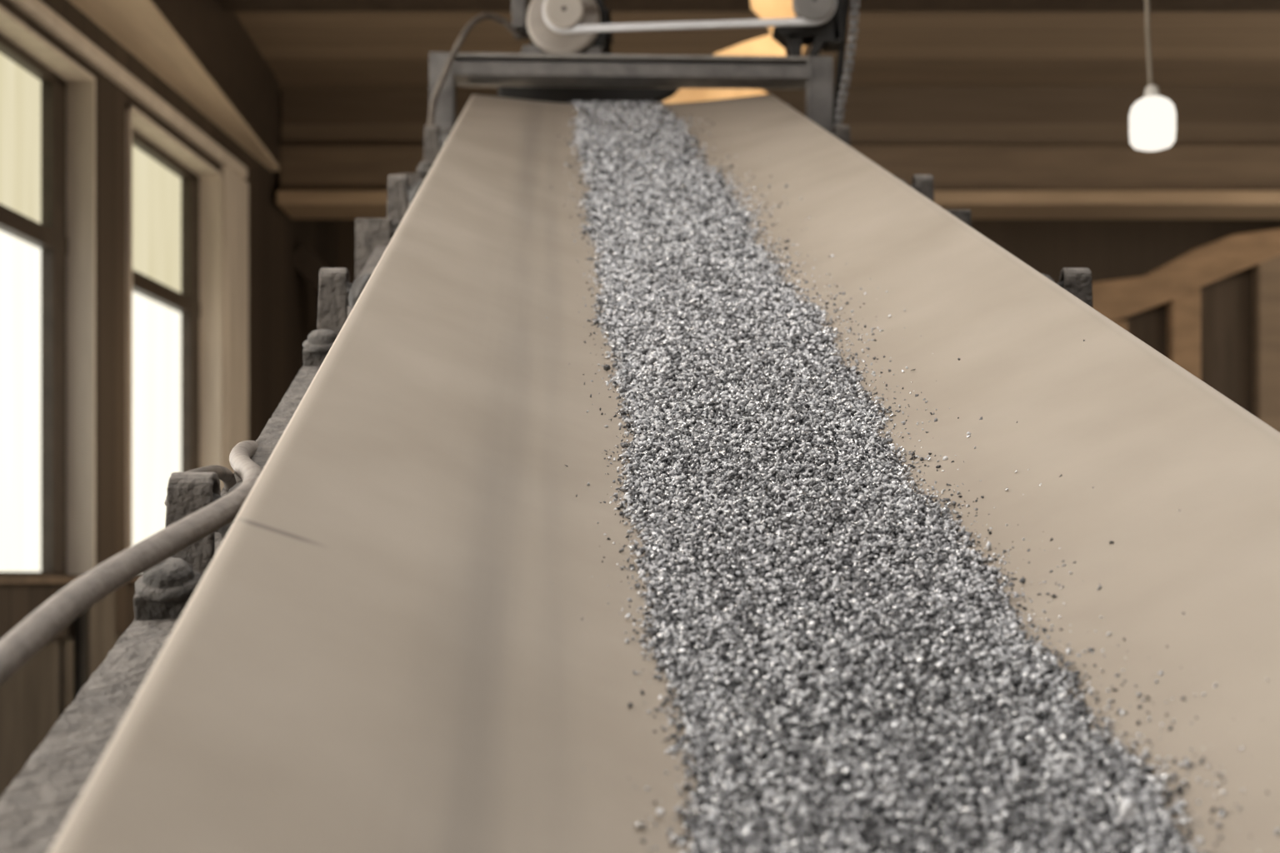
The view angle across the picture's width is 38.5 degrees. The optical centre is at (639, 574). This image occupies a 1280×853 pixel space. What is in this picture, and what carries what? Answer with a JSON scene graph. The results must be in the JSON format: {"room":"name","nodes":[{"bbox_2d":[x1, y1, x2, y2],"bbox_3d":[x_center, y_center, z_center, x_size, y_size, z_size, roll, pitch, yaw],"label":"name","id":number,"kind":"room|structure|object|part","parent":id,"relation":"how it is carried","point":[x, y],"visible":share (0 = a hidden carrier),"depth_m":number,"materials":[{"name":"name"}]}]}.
{"room":"factory interior","nodes":[
{"label":"factory interior","id":0,"kind":"room"},
{"bbox_2d":[0,0,336,798],"bbox_3d":[-2.263,-0.280,3.700,0.190,4.360,13.836,0,0,3],"label":"wall","id":1,"kind":"structure","parent":0,"point":[283,302],"depth_m":6.93,"materials":[{"name":"brown wood"}]},
{"bbox_2d":[0,5,95,584],"bbox_3d":[-2.084,-0.885,6.020,0.170,1.830,1.252,0,0,3],"label":"window","id":2,"kind":"structure","parent":1,"relation":"in","point":[47,101],"depth_m":6.50,"materials":[{"name":"glass"}]},
{"bbox_3d":[-2.155,-1.495,6.020,0.008,0.590,1.203,0,0,3],"label":"pane","id":3,"kind":"part","parent":2,"relation":"part of","materials":[{"name":"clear glass"}]},
{"bbox_3d":[-2.155,-0.600,6.020,0.008,1.200,1.203,0,0,3],"label":"pane","id":4,"kind":"part","parent":2,"relation":"part of","materials":[{"name":"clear glass"}]},
{"bbox_3d":[-2.054,0.018,6.020,0.110,0.025,1.249,0,0,3],"label":"sill","id":5,"kind":"part","parent":2,"relation":"part of","materials":[{"name":"brown wood"}]},
{"bbox_2d":[73,610,86,700],"bbox_3d":[-1.972,0.965,6.460,0.060,1.870,0.060,0,0,0],"label":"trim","id":6,"kind":"structure","parent":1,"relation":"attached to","point":[80,622],"depth_m":6.44,"materials":[{"name":"wood"}]},
{"bbox_2d":[86,590,114,682],"bbox_3d":[-1.999,0.502,6.730,0.055,0.995,0.263,0,0,3],"label":"trim","id":7,"kind":"structure","parent":1,"relation":"attached to","point":[101,616],"depth_m":6.70,"materials":[{"name":"brown paint"}]},
{"bbox_2d":[8,0,247,179],"bbox_3d":[-2.204,-1.873,2.675,0.050,0.055,11.773,0,0,3],"label":"trim","id":8,"kind":"structure","parent":1,"relation":"attached to","point":[37,10],"depth_m":6.87,"materials":[{"name":"beige paint"}]},
{"bbox_2d":[68,0,279,171],"bbox_3d":[-2.041,-2.027,2.975,1.082,0.025,12.350,0,0,0],"label":"trim","id":9,"kind":"structure","parent":1,"relation":"attached to","point":[139,27],"depth_m":7.13,"materials":[{"name":"brown wood"}]},
{"bbox_2d":[125,105,222,582],"bbox_3d":[-1.987,-0.885,7.630,0.170,1.830,1.232,0,0,3],"label":"window","id":10,"kind":"structure","parent":1,"relation":"in","point":[174,197],"depth_m":7.84,"materials":[{"name":"glass"}]},
{"bbox_3d":[-1.957,0.018,7.630,0.110,0.025,1.229,0,0,3],"label":"sill","id":11,"kind":"part","parent":10,"relation":"part of","materials":[{"name":"brown wood"}]},
{"bbox_3d":[-2.058,-1.495,7.630,0.008,0.590,1.183,0,0,3],"label":"pane","id":12,"kind":"part","parent":10,"relation":"part of","materials":[{"name":"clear glass"}]},
{"bbox_3d":[-2.058,-0.600,7.630,0.008,1.200,1.183,0,0,3],"label":"pane","id":13,"kind":"part","parent":10,"relation":"part of","materials":[{"name":"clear glass"}]},
{"bbox_2d":[150,0,279,165],"bbox_3d":[-2.066,-2.260,2.975,1.132,0.440,12.350,0,0,0],"label":"trim","id":14,"kind":"structure","parent":1,"relation":"attached to","point":[217,39],"depth_m":7.98,"materials":[{"name":"paint"}]},
{"bbox_2d":[220,165,248,488],"bbox_3d":[-1.866,-0.772,8.440,0.035,2.145,0.362,0,0,3],"label":"trim","id":15,"kind":"structure","parent":1,"relation":"attached to","point":[235,188],"depth_m":8.39,"materials":[{"name":"beige paint"}]},
{"bbox_2d":[294,243,329,289],"bbox_3d":[-1.579,-1.475,9.700,0.542,0.536,0.160,0,0,0],"label":"trim","id":16,"kind":"structure","parent":1,"relation":"attached to","point":[310,265],"depth_m":9.62,"materials":[{"name":"paint"}]},
{"bbox_2d":[215,0,1279,11],"bbox_3d":[1.260,-2.425,7.665,6.080,0.070,0.230,0,0,0],"label":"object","id":17,"kind":"structure","parent":1,"relation":"attached to","point":[226,5],"depth_m":7.69,"materials":[{"name":"paint"}]},
{"bbox_2d":[234,11,1279,92],"bbox_3d":[0.450,-2.520,3.700,8.100,0.120,14.200,0,0,0],"label":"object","id":18,"kind":"structure","parent":0,"point":[302,49],"depth_m":8.52,"materials":[{"name":"brown wood"}]},
{"bbox_2d":[1129,0,1176,151],"bbox_3d":[1.258,-1.752,4.500,0.112,1.416,0.112,0,0,0],"label":"pendant lamp","id":19,"kind":"object","parent":18,"relation":"hanging from","point":[1152,117],"visible":1,"depth_m":4.46,"materials":[{"name":"glass"}]},
{"bbox_3d":[1.239,-1.825,4.500,0.042,1.270,0.012,0,0,0],"label":"cord","id":20,"kind":"part","parent":19,"relation":"part of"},
{"bbox_2d":[1141,85,1159,98],"bbox_3d":[1.256,-1.183,4.500,0.057,0.035,0.057,0,0,0],"label":"socket","id":21,"kind":"object","parent":19,"relation":"attached to","point":[1151,91],"depth_m":4.48,"materials":[{"name":"ceramic"}]},
{"bbox_3d":[1.258,-1.107,4.500,0.112,0.126,0.112,0,0,0],"label":"lamp shade","id":22,"kind":"part","parent":19,"relation":"part of","materials":[{"name":"white glass"}]},
{"bbox_2d":[281,88,1279,144],"bbox_3d":[1.244,-2.310,9.290,6.112,0.300,0.060,0,0,0],"label":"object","id":23,"kind":"structure","parent":0,"point":[309,116],"depth_m":9.26,"materials":[{"name":"brown wood"}]},
{"bbox_2d":[336,219,1279,283],"bbox_3d":[0.450,-0.280,10.675,8.100,4.360,0.150,0,0,0],"label":"wall","id":24,"kind":"structure","parent":0,"point":[1112,249],"depth_m":10.60,"materials":[{"name":"brown wood"}]},
{"bbox_3d":[0.450,1.960,3.800,8.100,0.120,14.000,0,0,0],"label":"floor","id":25,"kind":"structure","parent":0,"visible":0},
{"bbox_2d":[0,0,1279,852],"bbox_3d":[0.087,0.115,2.456,1.201,3.570,5.447,0,0,-2],"label":"conveyor","id":26,"kind":"object","parent":25,"relation":"on","point":[380,652],"visible":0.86,"depth_m":1.41,"materials":[{"name":"rubber"}]},
{"bbox_2d":[0,440,262,685],"bbox_3d":[-0.367,0.012,1.447,0.136,0.320,1.226,0,0,0],"label":"power cable","id":27,"kind":"object","parent":26,"relation":"attached to","point":[22,642],"visible":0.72,"depth_m":1.21,"materials":[{"name":"grey rubber"}]},
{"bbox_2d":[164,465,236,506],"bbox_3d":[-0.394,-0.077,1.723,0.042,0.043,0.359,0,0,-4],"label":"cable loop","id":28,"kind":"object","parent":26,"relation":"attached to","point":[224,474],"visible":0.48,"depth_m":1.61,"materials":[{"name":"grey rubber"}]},
{"bbox_3d":[-0.494,-0.596,3.408,0.066,0.130,0.025,0,0,0],"label":"plate","id":29,"kind":"part","parent":26,"relation":"part of","materials":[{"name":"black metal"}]},
{"bbox_3d":[-0.548,-0.894,4.388,0.062,0.130,0.025,0,0,0],"label":"plate","id":30,"kind":"part","parent":26,"relation":"part of","materials":[{"name":"black metal"}]},
{"bbox_3d":[-0.509,-1.215,4.879,0.056,0.344,0.092,0,0,42],"label":"head post","id":31,"kind":"part","parent":26,"relation":"part of","materials":[{"name":"grey metal"}]},
{"bbox_2d":[427,12,529,124],"bbox_3d":[-0.452,-1.224,4.833,0.166,0.549,0.420,0,0,28],"label":"cable","id":32,"kind":"object","parent":26,"relation":"attached to","point":[479,17],"visible":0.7,"depth_m":4.82,"materials":[{"name":"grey rubber"}]},
{"bbox_2d":[511,0,613,54],"bbox_3d":[-0.210,-1.479,4.953,0.270,0.224,0.334,0,0,0],"label":"motor","id":33,"kind":"object","parent":26,"relation":"on","point":[562,14],"visible":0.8,"depth_m":4.87,"materials":[{"name":"metal"}]},
{"bbox_2d":[542,0,836,33],"bbox_3d":[0.130,-1.493,4.809,0.772,0.141,0.018,0,0,0],"label":"belt","id":34,"kind":"object","parent":33,"relation":"attached to","point":[793,21],"visible":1,"depth_m":4.80,"materials":[{"name":"grey rubber"}]},
{"bbox_2d":[497,86,679,103],"bbox_3d":[-0.122,-1.317,5.240,0.568,0.261,0.040,0,0,0],"label":"hood","id":35,"kind":"object","parent":26,"relation":"attached to","point":[563,95],"visible":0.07,"depth_m":5.22,"materials":[{"name":"metal"}]},
{"bbox_2d":[455,52,809,89],"bbox_3d":[-0.023,-1.376,5.010,0.956,0.021,0.300,0,0,0],"label":"crossbar","id":36,"kind":"object","parent":26,"relation":"attached to","point":[462,59],"depth_m":4.86,"materials":[{"name":"metal"}]},
{"bbox_2d":[633,822,646,829],"bbox_3d":[0.000,0.137,1.004,0.006,0.004,0.005,0,0,32],"label":"stone","id":37,"kind":"object","parent":26,"relation":"on","point":[638,825],"visible":1,"depth_m":1.00,"materials":[{"name":"grey stone"}]},
{"bbox_2d":[771,0,843,56],"bbox_3d":[0.447,-1.484,4.868,0.184,0.213,0.164,0,0,0],"label":"pulley","id":38,"kind":"object","parent":26,"relation":"on","point":[826,37],"visible":0.93,"depth_m":4.86,"materials":[{"name":"metal"}]},
{"bbox_3d":[0.463,-1.210,4.880,0.052,0.333,0.095,0,0,-44],"label":"head post","id":39,"kind":"part","parent":26,"relation":"part of","materials":[{"name":"grey metal"}]},
{"bbox_2d":[834,0,859,125],"bbox_3d":[0.549,-1.410,4.840,0.077,0.540,0.016,0,0,0],"label":"chain","id":40,"kind":"object","parent":26,"relation":"hanging from","point":[855,6],"visible":0.88,"depth_m":4.83,"materials":[{"name":"metal"}]},
{"bbox_2d":[545,99,1279,852],"bbox_3d":[0.139,-0.523,2.872,0.668,1.529,4.308,0,0,0],"label":"gravel","id":41,"kind":"object","parent":26,"relation":"on","point":[849,679],"visible":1,"depth_m":1.37,"materials":[{"name":"gravel"}]},
{"bbox_2d":[1118,796,1134,823],"bbox_3d":[0.263,0.127,0.992,0.008,0.014,0.013,0,0,25],"label":"chip","id":42,"kind":"object","parent":41,"relation":"on","point":[1125,813],"visible":1,"depth_m":0.99,"materials":[{"name":"grey stone"}]},
{"bbox_3d":[0.576,-0.612,3.408,0.075,0.130,0.025,0,0,0],"label":"plate","id":43,"kind":"part","parent":26,"relation":"part of","materials":[{"name":"black metal"}]},
{"bbox_2d":[1184,757,1192,769],"bbox_3d":[0.316,0.109,1.056,0.003,0.007,0.008,0,0,35],"label":"stone","id":44,"kind":"object","parent":26,"relation":"on","point":[1187,763],"visible":1,"depth_m":1.05,"materials":[{"name":"grey stone"}]},
{"bbox_2d":[1219,806,1225,814],"bbox_3d":[0.318,0.129,1.000,0.003,0.005,0.004,0,0,36],"label":"stone","id":45,"kind":"object","parent":26,"relation":"on","point":[1221,810],"visible":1,"depth_m":1.00,"materials":[{"name":"grey stone"}]},
{"bbox_2d":[660,0,805,104],"bbox_3d":[0.279,-0.032,6.045,0.535,3.864,0.090,0,0,0],"label":"board","id":46,"kind":"object","parent":25,"relation":"on","point":[763,9],"visible":0.19,"depth_m":6.00,"materials":[{"name":"wood"}]},
{"bbox_2d":[1092,228,1279,432],"bbox_3d":[2.704,0.124,8.570,1.329,3.552,0.140,0,0,0],"label":"headboard","id":47,"kind":"object","parent":25,"relation":"on","point":[1212,310],"depth_m":8.52,"materials":[{"name":"brown wood"}]},
{"bbox_3d":[2.220,0.359,8.580,0.097,3.082,0.120,0,0,0],"label":"post","id":48,"kind":"part","parent":47,"relation":"part of","materials":[{"name":"brown wood"}]},
{"bbox_3d":[2.540,0.283,8.580,0.135,3.233,0.120,0,0,0],"label":"post","id":49,"kind":"part","parent":47,"relation":"part of","materials":[{"name":"brown wood"}]},
{"bbox_3d":[2.761,0.148,8.613,1.217,3.503,0.025,0,0,0],"label":"board panel","id":50,"kind":"part","parent":47,"relation":"part of","materials":[{"name":"brown wood"}]},
{"bbox_3d":[2.666,-1.388,8.570,1.252,0.528,0.140,0,0,0],"label":"rail","id":51,"kind":"part","parent":47,"relation":"part of","materials":[{"name":"brown wood"}]},
{"bbox_3d":[2.960,0.197,8.580,0.170,3.407,0.120,0,0,0],"label":"post","id":52,"kind":"part","parent":47,"relation":"part of","materials":[{"name":"brown wood"}]},
{"bbox_3d":[4.375,-0.280,3.700,0.150,4.360,13.800,0,0,0],"label":"wall","id":53,"kind":"structure","parent":0,"visible":0},
{"bbox_2d":[275,190,1279,219],"bbox_3d":[1.244,-1.880,9.320,6.112,0.070,0.400,0,0,0],"label":"trim","id":54,"kind":"structure","parent":53,"relation":"attached to","point":[297,204],"depth_m":9.12,"materials":[{"name":"brown wood"}]},
{"bbox_2d":[279,145,1279,190],"bbox_3d":[1.244,-2.030,9.350,6.112,0.260,0.300,0,0,0],"label":"wooden beam","id":55,"kind":"structure","parent":53,"relation":"attached to","point":[302,167],"depth_m":9.20,"materials":[{"name":"brown wood"}]}
]}

